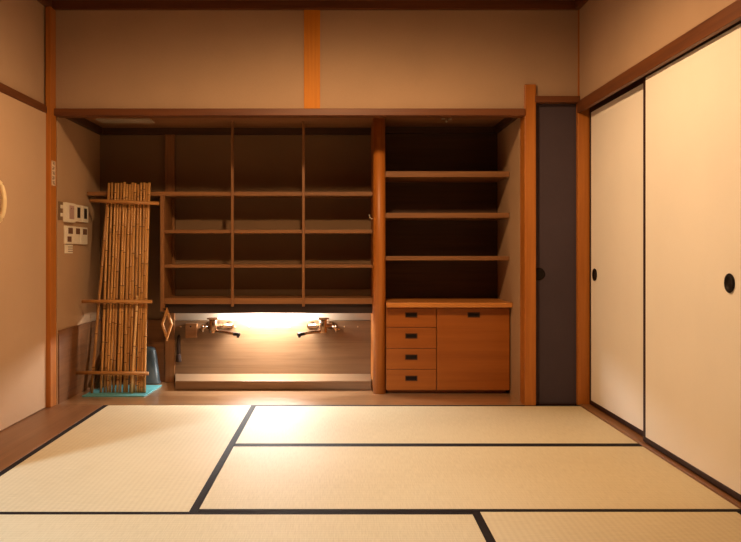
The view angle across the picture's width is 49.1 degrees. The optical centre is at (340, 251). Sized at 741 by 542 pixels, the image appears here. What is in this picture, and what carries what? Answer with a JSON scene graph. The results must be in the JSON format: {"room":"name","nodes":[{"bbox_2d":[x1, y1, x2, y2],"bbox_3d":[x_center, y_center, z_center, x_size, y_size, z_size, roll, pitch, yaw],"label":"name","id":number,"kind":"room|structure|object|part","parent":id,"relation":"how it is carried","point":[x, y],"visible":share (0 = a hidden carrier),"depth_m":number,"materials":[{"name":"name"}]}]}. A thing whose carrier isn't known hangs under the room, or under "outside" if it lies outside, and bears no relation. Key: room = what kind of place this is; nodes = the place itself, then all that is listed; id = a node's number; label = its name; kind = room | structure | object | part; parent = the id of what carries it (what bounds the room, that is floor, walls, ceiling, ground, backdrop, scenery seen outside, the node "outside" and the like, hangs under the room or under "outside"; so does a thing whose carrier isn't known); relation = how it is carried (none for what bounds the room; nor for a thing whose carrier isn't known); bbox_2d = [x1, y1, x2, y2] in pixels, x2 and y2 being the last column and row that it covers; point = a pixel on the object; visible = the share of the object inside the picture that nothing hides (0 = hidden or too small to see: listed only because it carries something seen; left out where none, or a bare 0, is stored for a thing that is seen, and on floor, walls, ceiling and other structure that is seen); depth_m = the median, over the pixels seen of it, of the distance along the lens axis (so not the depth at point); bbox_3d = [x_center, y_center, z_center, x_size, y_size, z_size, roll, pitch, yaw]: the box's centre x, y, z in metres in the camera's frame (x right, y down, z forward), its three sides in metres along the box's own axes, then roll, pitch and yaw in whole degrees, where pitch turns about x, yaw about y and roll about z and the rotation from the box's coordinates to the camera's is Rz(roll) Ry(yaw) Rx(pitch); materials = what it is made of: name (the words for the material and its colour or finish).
{"room":"traditional dwelling","nodes":[
{"label":"traditional dwelling","id":0,"kind":"room"},
{"bbox_2d":[0,0,99,403],"bbox_3d":[-1.690,-0.276,2.425,0.140,2.292,6.050,0,0,0],"label":"wall","id":1,"kind":"structure","parent":0,"point":[77,147],"depth_m":4.75,"materials":[{"name":"paint"}]},
{"bbox_2d":[0,92,45,430],"bbox_3d":[-1.633,0.045,4.089,0.054,1.641,0.938,0,0,0],"label":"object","id":2,"kind":"structure","parent":1,"relation":"in","point":[22,126],"depth_m":4.20,"materials":[{"name":"beige paper"}]},
{"bbox_3d":[-1.632,-0.242,3.895,0.053,0.214,0.025,0,0,0],"label":"bow handle","id":3,"kind":"part","parent":2,"relation":"part of","materials":[{"name":"brown wood"}]},
{"bbox_2d":[0,82,46,112],"bbox_3d":[-1.651,-0.797,1.980,0.018,0.044,5.160,0,0,0],"label":"trim","id":4,"kind":"structure","parent":1,"relation":"attached to","point":[5,89],"depth_m":4.18,"materials":[{"name":"brown wood"}]},
{"bbox_2d":[37,0,51,6],"bbox_3d":[-1.645,-1.397,1.990,0.030,0.049,5.180,0,0,0],"label":"trim","id":5,"kind":"structure","parent":1,"relation":"attached to","point":[44,3],"depth_m":4.50,"materials":[{"name":"brown wood"}]},
{"bbox_2d":[45,6,55,407],"bbox_3d":[-1.637,-0.252,4.576,0.030,2.243,0.092,0,0,0],"label":"trim","id":6,"kind":"structure","parent":1,"relation":"attached to","point":[50,13],"depth_m":4.53,"materials":[{"name":"orange wood"}]},
{"bbox_2d":[52,161,54,185],"bbox_3d":[-1.621,-0.444,4.574,0.002,0.138,0.057,0,0,0],"label":"label strip","id":7,"kind":"object","parent":1,"relation":"attached to","point":[53,162],"visible":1,"depth_m":4.57,"materials":[{"name":"white paper"}]},
{"bbox_2d":[58,201,62,219],"bbox_3d":[-1.614,-0.237,4.671,0.012,0.105,0.058,0,0,0],"label":"switch","id":8,"kind":"object","parent":1,"relation":"attached to","point":[60,204],"visible":1,"depth_m":4.66,"materials":[{"name":"plastic"}]},
{"bbox_2d":[64,244,72,252],"bbox_3d":[-1.617,-0.018,4.815,0.007,0.052,0.134,0,0,0],"label":"tag","id":9,"kind":"object","parent":1,"relation":"attached to","point":[67,248],"visible":1,"depth_m":4.80,"materials":[{"name":"white paper"}]},
{"bbox_2d":[63,202,74,222],"bbox_3d":[-1.609,-0.233,4.807,0.022,0.114,0.165,0,0,0],"label":"control panel","id":10,"kind":"object","parent":1,"relation":"attached to","point":[68,208],"visible":1,"depth_m":4.76,"materials":[{"name":"beige plastic"}]},
{"bbox_2d":[64,226,73,243],"bbox_3d":[-1.612,-0.101,4.804,0.016,0.106,0.135,0,0,0],"label":"wall switch","id":11,"kind":"object","parent":1,"relation":"attached to","point":[68,230],"visible":1,"depth_m":4.78,"materials":[{"name":"beige plastic"}]},
{"bbox_2d":[73,226,80,243],"bbox_3d":[-1.612,-0.101,4.940,0.016,0.106,0.126,0,0,0],"label":"wall switch","id":12,"kind":"object","parent":1,"relation":"attached to","point":[77,230],"visible":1,"depth_m":4.94,"materials":[{"name":"beige plastic"}]},
{"bbox_2d":[75,204,81,221],"bbox_3d":[-1.611,-0.237,4.960,0.018,0.102,0.129,0,0,0],"label":"plate","id":13,"kind":"object","parent":1,"relation":"attached to","point":[78,208],"visible":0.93,"depth_m":4.95,"materials":[{"name":"beige plastic"}]},
{"bbox_2d":[58,319,100,403],"bbox_3d":[-1.616,0.659,5.045,0.008,0.421,0.810,0,0,0],"label":"baseboard","id":14,"kind":"structure","parent":1,"relation":"attached to","point":[75,343],"depth_m":4.92,"materials":[{"name":"brown wood"}]},
{"bbox_2d":[81,227,87,243],"bbox_3d":[-1.612,-0.101,5.074,0.016,0.106,0.131,0,0,0],"label":"wall switch","id":15,"kind":"object","parent":1,"relation":"attached to","point":[84,231],"visible":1,"depth_m":5.08,"materials":[{"name":"beige plastic"}]},
{"bbox_2d":[82,206,87,222],"bbox_3d":[-1.611,-0.237,5.090,0.018,0.102,0.120,0,0,0],"label":"plate","id":16,"kind":"object","parent":1,"relation":"attached to","point":[84,208],"visible":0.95,"depth_m":5.09,"materials":[{"name":"beige plastic"}]},
{"bbox_2d":[100,135,370,318],"bbox_3d":[-0.715,0.025,5.500,1.910,1.810,0.100,0,0,0],"label":"wall","id":17,"kind":"structure","parent":0,"point":[262,163],"depth_m":5.45,"materials":[{"name":"wood"}]},
{"bbox_2d":[101,319,164,381],"bbox_3d":[-1.394,0.661,5.444,0.436,0.418,0.012,0,0,0],"label":"baseboard","id":18,"kind":"structure","parent":17,"relation":"attached to","point":[155,334],"depth_m":5.44,"materials":[{"name":"brown wood"}]},
{"bbox_2d":[165,134,174,381],"bbox_3d":[-1.144,0.043,5.433,0.064,1.655,0.035,0,0,0],"label":"trim","id":19,"kind":"structure","parent":17,"relation":"attached to","point":[169,138],"depth_m":5.42,"materials":[{"name":"brown wood"}]},
{"bbox_2d":[176,335,180,361],"bbox_3d":[-1.082,0.642,5.410,0.034,0.180,0.035,0,0,0],"label":"brush","id":20,"kind":"object","parent":17,"relation":"hanging from","point":[178,356],"visible":1,"depth_m":5.40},
{"bbox_2d":[185,323,197,337],"bbox_3d":[-0.996,0.523,5.404,0.078,0.096,0.046,0,0,0],"label":"box","id":21,"kind":"object","parent":17,"relation":"attached to","point":[191,329],"visible":1,"depth_m":5.38,"materials":[{"name":"brown wood"}]},
{"bbox_2d":[199,317,240,337],"bbox_3d":[-0.789,0.485,5.290,0.299,0.120,0.277,0,0,0],"label":"tap","id":22,"kind":"object","parent":17,"relation":"attached to","point":[212,325],"visible":1,"depth_m":5.24,"materials":[{"name":"metal"}]},
{"bbox_3d":[-0.807,0.487,5.335,0.155,0.037,0.161,0,0,0],"label":"valve arm","id":23,"kind":"part","parent":22,"relation":"part of","materials":[{"name":"metal"}]},
{"bbox_3d":[-0.749,0.518,5.213,0.169,0.030,0.023,0,0,27],"label":"spout","id":24,"kind":"part","parent":22,"relation":"part of","materials":[{"name":"metal"}]},
{"bbox_2d":[87,121,371,312],"bbox_3d":[-0.709,-0.218,5.293,1.818,1.221,0.309,0,0,0],"label":"shelf unit","id":25,"kind":"object","parent":17,"relation":"attached to","point":[175,304],"visible":0.94,"depth_m":5.16,"materials":[{"name":"brown wood"}]},
{"bbox_3d":[-1.137,0.011,5.284,0.026,0.738,0.256,0,0,0],"label":"panel","id":26,"kind":"part","parent":25,"relation":"part of","materials":[{"name":"brown wood"}]},
{"bbox_2d":[161,307,172,340],"bbox_3d":[-1.095,0.452,5.118,0.077,0.209,0.083,0,0,0],"label":"ring","id":27,"kind":"object","parent":25,"relation":"hanging from","point":[166,313],"visible":1,"depth_m":5.08,"materials":[{"name":"brown wood"}]},
{"bbox_3d":[-0.709,-0.371,5.287,1.818,0.025,0.253,0,0,0],"label":"shelf","id":28,"kind":"part","parent":25,"relation":"part of","materials":[{"name":"brown wood"}]},
{"bbox_3d":[-0.689,-0.241,5.148,0.017,1.175,0.018,0,0,0],"label":"hanging rod","id":29,"kind":"part","parent":25,"relation":"part of","materials":[{"name":"brown wood"}]},
{"bbox_3d":[-0.462,0.312,5.304,1.324,0.037,0.288,0,0,0],"label":"shelf","id":30,"kind":"part","parent":25,"relation":"part of","materials":[{"name":"brown wood"}]},
{"bbox_3d":[-0.462,0.089,5.304,1.324,0.021,0.288,0,0,0],"label":"shelf","id":31,"kind":"part","parent":25,"relation":"part of","materials":[{"name":"brown wood"}]},
{"bbox_3d":[-0.462,-0.131,5.304,1.324,0.022,0.288,0,0,0],"label":"shelf","id":32,"kind":"part","parent":25,"relation":"part of","materials":[{"name":"brown wood"}]},
{"bbox_3d":[-0.238,-0.241,5.148,0.017,1.175,0.018,0,0,0],"label":"hanging rod","id":33,"kind":"part","parent":25,"relation":"part of","materials":[{"name":"brown wood"}]},
{"bbox_2d":[175,320,370,373],"bbox_3d":[-0.456,0.664,5.439,1.312,0.412,0.022,0,0,0],"label":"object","id":34,"kind":"structure","parent":17,"relation":"attached to","point":[267,349],"depth_m":5.43,"materials":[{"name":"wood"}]},
{"bbox_2d":[175,289,370,319],"bbox_3d":[-0.456,0.353,5.446,1.312,0.207,0.008,0,0,0],"label":"trim","id":35,"kind":"structure","parent":17,"relation":"attached to","point":[178,292],"depth_m":5.44,"materials":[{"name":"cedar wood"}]},
{"bbox_2d":[297,317,339,337],"bbox_3d":[-0.144,0.485,5.289,0.273,0.120,0.278,0,0,0],"label":"tap","id":36,"kind":"object","parent":17,"relation":"attached to","point":[322,324],"visible":1,"depth_m":5.24,"materials":[{"name":"metal"}]},
{"bbox_3d":[-0.185,0.518,5.213,0.148,0.030,0.023,0,0,-31],"label":"spout","id":37,"kind":"part","parent":36,"relation":"part of","materials":[{"name":"metal"}]},
{"bbox_3d":[-0.139,0.487,5.335,0.155,0.037,0.161,0,0,0],"label":"valve arm","id":38,"kind":"part","parent":36,"relation":"part of","materials":[{"name":"metal"}]},
{"bbox_2d":[0,382,523,471],"bbox_3d":[-0.290,0.900,3.325,2.780,0.060,4.250,0,0,0],"label":"floor","id":39,"kind":"structure","parent":0,"point":[165,394],"depth_m":4.72,"materials":[{"name":"brown wood"}]},
{"bbox_2d":[82,385,161,396],"bbox_3d":[-1.359,0.866,5.065,0.394,0.006,0.394,0,0,0],"label":"mat","id":40,"kind":"object","parent":39,"relation":"on","point":[149,388],"visible":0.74,"depth_m":4.94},
{"bbox_2d":[87,226,121,388],"bbox_3d":[-1.519,0.340,5.234,0.127,1.043,0.305,0,0,8],"label":"straw broom","id":41,"kind":"object","parent":40,"relation":"on","point":[98,362],"visible":0.23,"depth_m":5.15,"materials":[{"name":"brown plant"}]},
{"bbox_3d":[-1.465,0.179,5.304,0.027,0.722,0.149,0,0,13],"label":"handle","id":42,"kind":"part","parent":41,"relation":"part of","materials":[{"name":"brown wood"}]},
{"bbox_2d":[76,182,158,392],"bbox_3d":[-1.378,0.209,5.047,0.477,1.306,0.228,0,0,0],"label":"screen","id":43,"kind":"object","parent":40,"relation":"on","point":[137,383],"visible":1,"depth_m":5.04,"materials":[{"name":"brown wood"}]},
{"bbox_2d":[128,347,160,384],"bbox_3d":[-1.312,0.749,5.365,0.236,0.242,0.100,0,0,0],"label":"plastic tub","id":44,"kind":"object","parent":39,"relation":"on","point":[153,378],"visible":0.55,"depth_m":5.33,"materials":[{"name":"grey plastic"}]},
{"bbox_2d":[174,374,371,389],"bbox_3d":[-0.456,0.840,5.262,1.308,0.058,0.332,0,0,0],"label":"sink","id":45,"kind":"object","parent":39,"relation":"on","point":[182,381],"visible":1,"depth_m":5.10,"materials":[{"name":"beige wood"}]},
{"bbox_2d":[175,374,370,380],"bbox_3d":[-0.456,0.842,5.275,1.308,0.054,0.305,0,0,0],"label":"basin","id":46,"kind":"object","parent":45,"relation":"in","point":[178,377],"depth_m":5.27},
{"bbox_2d":[386,298,512,392],"bbox_3d":[0.658,0.588,5.150,0.763,0.562,0.480,0,0,0],"label":"base cabinet","id":47,"kind":"object","parent":39,"relation":"on","point":[434,345],"visible":0.96,"depth_m":4.96,"materials":[{"name":"brown wood"}]},
{"bbox_3d":[0.430,0.783,4.975,0.305,0.126,0.020,0,0,0],"label":"drawer","id":48,"kind":"part","parent":47,"relation":"part of","materials":[{"name":"brown wood"}]},
{"bbox_3d":[0.430,0.654,4.975,0.305,0.126,0.020,0,0,0],"label":"drawer","id":49,"kind":"part","parent":47,"relation":"part of","materials":[{"name":"brown wood"}]},
{"bbox_3d":[0.430,0.526,4.975,0.305,0.125,0.020,0,0,0],"label":"drawer","id":50,"kind":"part","parent":47,"relation":"part of","materials":[{"name":"brown wood"}]},
{"bbox_3d":[0.430,0.402,4.975,0.305,0.116,0.020,0,0,0],"label":"drawer","id":51,"kind":"part","parent":47,"relation":"part of","materials":[{"name":"brown wood"}]},
{"bbox_2d":[386,298,512,307],"bbox_3d":[0.658,0.322,5.150,0.763,0.030,0.480,0,0,0],"label":"countertop","id":52,"kind":"structure","parent":47,"relation":"on","point":[390,302],"depth_m":4.91,"materials":[{"name":"brown wood"}]},
{"bbox_3d":[0.810,0.595,4.975,0.445,0.502,0.020,0,0,0],"label":"door","id":53,"kind":"part","parent":47,"relation":"part of","materials":[{"name":"brown wood"}]},
{"bbox_3d":[0.813,0.385,4.963,0.076,0.032,0.005,0,0,0],"label":"recessed pull","id":54,"kind":"part","parent":47,"relation":"part of","materials":[{"name":"black metal"}]},
{"bbox_2d":[85,118,503,127],"bbox_3d":[-0.295,-0.850,5.065,2.750,0.040,0.810,0,0,0],"label":"ceiling","id":55,"kind":"structure","parent":0,"point":[158,122],"depth_m":5.24,"materials":[{"name":"brown wood"}]},
{"bbox_2d":[96,118,153,122],"bbox_3d":[-1.355,-0.825,5.100,0.333,0.010,0.140,0,0,0],"label":"ceiling hatch","id":56,"kind":"object","parent":55,"relation":"attached to","point":[102,120],"visible":1,"depth_m":5.06,"materials":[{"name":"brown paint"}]},
{"bbox_2d":[55,10,577,107],"bbox_3d":[-0.144,-1.103,4.635,3.032,0.637,0.050,0,0,0],"label":"wall","id":57,"kind":"structure","parent":0,"point":[105,58],"depth_m":4.61,"materials":[{"name":"beige paint"}]},
{"bbox_2d":[54,108,524,117],"bbox_3d":[-0.297,-0.791,4.625,2.675,0.040,0.090,0,0,0],"label":"beam","id":58,"kind":"structure","parent":57,"relation":"attached to","point":[58,112],"depth_m":4.58,"materials":[{"name":"brown wood"}]},
{"bbox_2d":[304,10,319,107],"bbox_3d":[-0.165,-1.092,4.606,0.091,0.562,0.016,0,0,0],"label":"trim","id":59,"kind":"structure","parent":57,"relation":"attached to","point":[311,17],"depth_m":4.60,"materials":[{"name":"orange wood"}]},
{"bbox_2d":[52,0,579,9],"bbox_3d":[-0.154,-1.397,4.595,3.012,0.049,0.030,0,0,0],"label":"trim","id":60,"kind":"structure","parent":57,"relation":"attached to","point":[56,4],"depth_m":4.58,"materials":[{"name":"brown wood"}]},
{"bbox_2d":[536,104,576,404],"bbox_3d":[1.218,0.004,4.639,0.251,1.772,0.032,0,0,0],"label":"door","id":61,"kind":"structure","parent":57,"relation":"in","point":[555,123],"depth_m":4.63,"materials":[{"name":"wood"}]},
{"bbox_3d":[1.128,0.126,4.628,0.072,0.072,0.004,0,0,0],"label":"finger pull","id":62,"kind":"part","parent":61,"relation":"part of","materials":[{"name":"black metal"}]},
{"bbox_3d":[1.224,0.004,4.639,0.239,1.772,0.032,0,0,0],"label":"frame","id":63,"kind":"part","parent":61,"relation":"part of","materials":[{"name":"brown paint"}]},
{"bbox_2d":[535,96,579,103],"bbox_3d":[1.224,-0.864,4.625,0.251,0.036,0.090,0,0,0],"label":"trim","id":64,"kind":"structure","parent":57,"relation":"attached to","point":[538,99],"depth_m":4.58,"materials":[{"name":"brown wood"}]},
{"bbox_2d":[371,121,372,388],"bbox_3d":[0.231,0.020,5.242,0.062,1.700,0.415,0,0,0],"label":"wall partition","id":65,"kind":"structure","parent":0,"point":[372,121],"depth_m":5.15,"materials":[{"name":"orange wood"}]},
{"bbox_2d":[373,118,385,393],"bbox_3d":[0.236,0.020,5.000,0.079,1.700,0.079,0,0,0],"label":"trim","id":66,"kind":"structure","parent":65,"relation":"attached to","point":[379,240],"depth_m":4.97,"materials":[{"name":"orange wood"}]},
{"bbox_2d":[385,134,496,297],"bbox_3d":[0.665,0.025,5.471,0.850,1.810,0.158,0,0,0],"label":"panel","id":67,"kind":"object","parent":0,"point":[403,152],"depth_m":5.39,"materials":[{"name":"brown wood"}]},
{"bbox_2d":[66,118,517,134],"bbox_3d":[-0.290,-0.807,5.060,2.660,0.045,0.780,0,0,0],"label":"trim","id":68,"kind":"structure","parent":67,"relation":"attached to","point":[83,122],"depth_m":5.42,"materials":[{"name":"brown wood"}]},
{"bbox_2d":[385,171,508,181],"bbox_3d":[0.651,-0.480,5.196,0.776,0.036,0.391,0,0,0],"label":"wall shelf","id":69,"kind":"object","parent":67,"relation":"attached to","point":[390,176],"visible":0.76,"depth_m":5.00,"materials":[{"name":"brown wood"}]},
{"bbox_2d":[385,213,508,219],"bbox_3d":[0.651,-0.226,5.196,0.776,0.031,0.391,0,0,0],"label":"wall shelf","id":70,"kind":"object","parent":67,"relation":"attached to","point":[388,216],"visible":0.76,"depth_m":5.00,"materials":[{"name":"brown wood"}]},
{"bbox_2d":[386,256,508,259],"bbox_3d":[0.651,0.039,5.196,0.776,0.026,0.391,0,0,0],"label":"wall shelf","id":71,"kind":"object","parent":67,"relation":"attached to","point":[387,257],"visible":0.76,"depth_m":5.00,"materials":[{"name":"brown wood"}]},
{"bbox_2d":[497,118,519,400],"bbox_3d":[1.060,-0.005,5.080,0.040,1.750,0.739,0,0,0],"label":"wall","id":72,"kind":"structure","parent":0,"point":[508,139],"depth_m":4.95,"materials":[{"name":"paint"}]},
{"bbox_2d":[520,84,535,405],"bbox_3d":[1.072,-0.040,4.650,0.064,1.820,0.120,0,0,0],"label":"wooden post","id":73,"kind":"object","parent":72,"relation":"attached to","point":[527,122],"depth_m":4.59,"materials":[{"name":"orange wood"}]},
{"bbox_2d":[579,0,735,99],"bbox_3d":[1.402,-1.136,2.005,0.100,0.572,5.210,0,0,0],"label":"wall","id":74,"kind":"structure","parent":0,"point":[615,36],"depth_m":3.85,"materials":[{"name":"beige paint"}]},
{"bbox_2d":[578,10,578,95],"bbox_3d":[1.353,-1.127,4.619,0.015,0.491,0.042,0,0,0],"label":"trim","id":75,"kind":"structure","parent":74,"relation":"attached to","point":[578,10],"depth_m":4.60,"materials":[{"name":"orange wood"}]},
{"bbox_2d":[575,0,587,8],"bbox_3d":[1.337,-1.397,1.990,0.030,0.049,5.180,0,0,0],"label":"trim","id":76,"kind":"structure","parent":74,"relation":"attached to","point":[579,4],"depth_m":4.52,"materials":[{"name":"brown wood"}]},
{"bbox_2d":[576,104,589,404],"bbox_3d":[1.379,0.012,4.655,0.071,1.716,0.110,0,0,0],"label":"trim","id":77,"kind":"structure","parent":74,"relation":"attached to","point":[582,119],"depth_m":4.60,"materials":[{"name":"orange wood"}]},
{"bbox_2d":[589,77,642,435],"bbox_3d":[1.417,0.021,4.130,0.027,1.678,0.936,0,0,0],"label":"door","id":78,"kind":"structure","parent":74,"relation":"in","point":[615,122],"depth_m":4.15,"materials":[{"name":"beige paper"}]},
{"bbox_3d":[1.407,0.126,4.500,0.007,0.070,0.070,0,0,0],"label":"finger pull","id":79,"kind":"part","parent":78,"relation":"part of","materials":[{"name":"black metal"}]},
{"bbox_2d":[643,20,740,501],"bbox_3d":[1.383,0.021,3.226,0.027,1.678,0.928,0,0,0],"label":"door","id":80,"kind":"structure","parent":74,"relation":"in","point":[692,102],"depth_m":3.15,"materials":[{"name":"beige paper"}]},
{"bbox_3d":[1.373,0.110,2.866,0.007,0.070,0.070,0,0,0],"label":"finger pull","id":81,"kind":"part","parent":80,"relation":"part of","materials":[{"name":"black metal"}]},
{"bbox_3d":[-1.000,0.980,2.450,5.200,0.100,6.300,0,0,0],"label":"floor","id":82,"kind":"structure","parent":0,"visible":0},
{"bbox_2d":[0,405,255,511],"bbox_3d":[-0.915,0.897,3.660,0.866,0.056,1.887,0,0,0],"label":"mat","id":83,"kind":"object","parent":82,"relation":"on","point":[116,458],"visible":0.92,"depth_m":3.35,"materials":[{"name":"beige wicker"}]},
{"bbox_2d":[0,512,485,541],"bbox_3d":[-0.456,0.897,2.253,1.784,0.056,0.924,0,0,0],"label":"mat","id":84,"kind":"object","parent":82,"relation":"on","point":[14,526],"visible":1,"depth_m":2.57,"materials":[{"name":"beige wicker"}]},
{"bbox_2d":[235,405,639,444],"bbox_3d":[0.435,0.897,4.130,1.831,0.056,0.947,0,0,0],"label":"mat","id":85,"kind":"object","parent":82,"relation":"on","point":[267,424],"visible":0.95,"depth_m":4.07,"materials":[{"name":"beige wicker"}]},
{"bbox_2d":[198,445,740,511],"bbox_3d":[0.435,0.897,3.186,1.831,0.056,0.938,0,0,0],"label":"mat","id":86,"kind":"object","parent":82,"relation":"on","point":[253,478],"visible":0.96,"depth_m":3.07,"materials":[{"name":"beige wicker"}]},
{"bbox_2d":[472,512,740,541],"bbox_3d":[0.894,0.897,1.793,0.913,0.056,1.844,0,0,0],"label":"mat","id":87,"kind":"object","parent":82,"relation":"on","point":[494,526],"visible":0.94,"depth_m":2.57,"materials":[{"name":"beige wicker"}]},
{"bbox_2d":[580,404,740,508],"bbox_3d":[1.407,0.895,1.999,0.107,0.070,5.198,0,0,0],"label":"trim","id":88,"kind":"structure","parent":82,"relation":"on","point":[614,423],"depth_m":3.55,"materials":[{"name":"brown wood"}]},
{"bbox_3d":[1.455,-0.005,2.075,0.130,1.750,5.350,0,0,0],"label":"wall","id":89,"kind":"structure","parent":0,"visible":0},
{"bbox_2d":[577,0,740,112],"bbox_3d":[1.404,-0.821,1.999,0.132,0.063,5.198,0,0,0],"label":"trim","id":90,"kind":"structure","parent":89,"relation":"attached to","point":[730,15],"depth_m":3.31,"materials":[{"name":"brown wood"}]}
]}

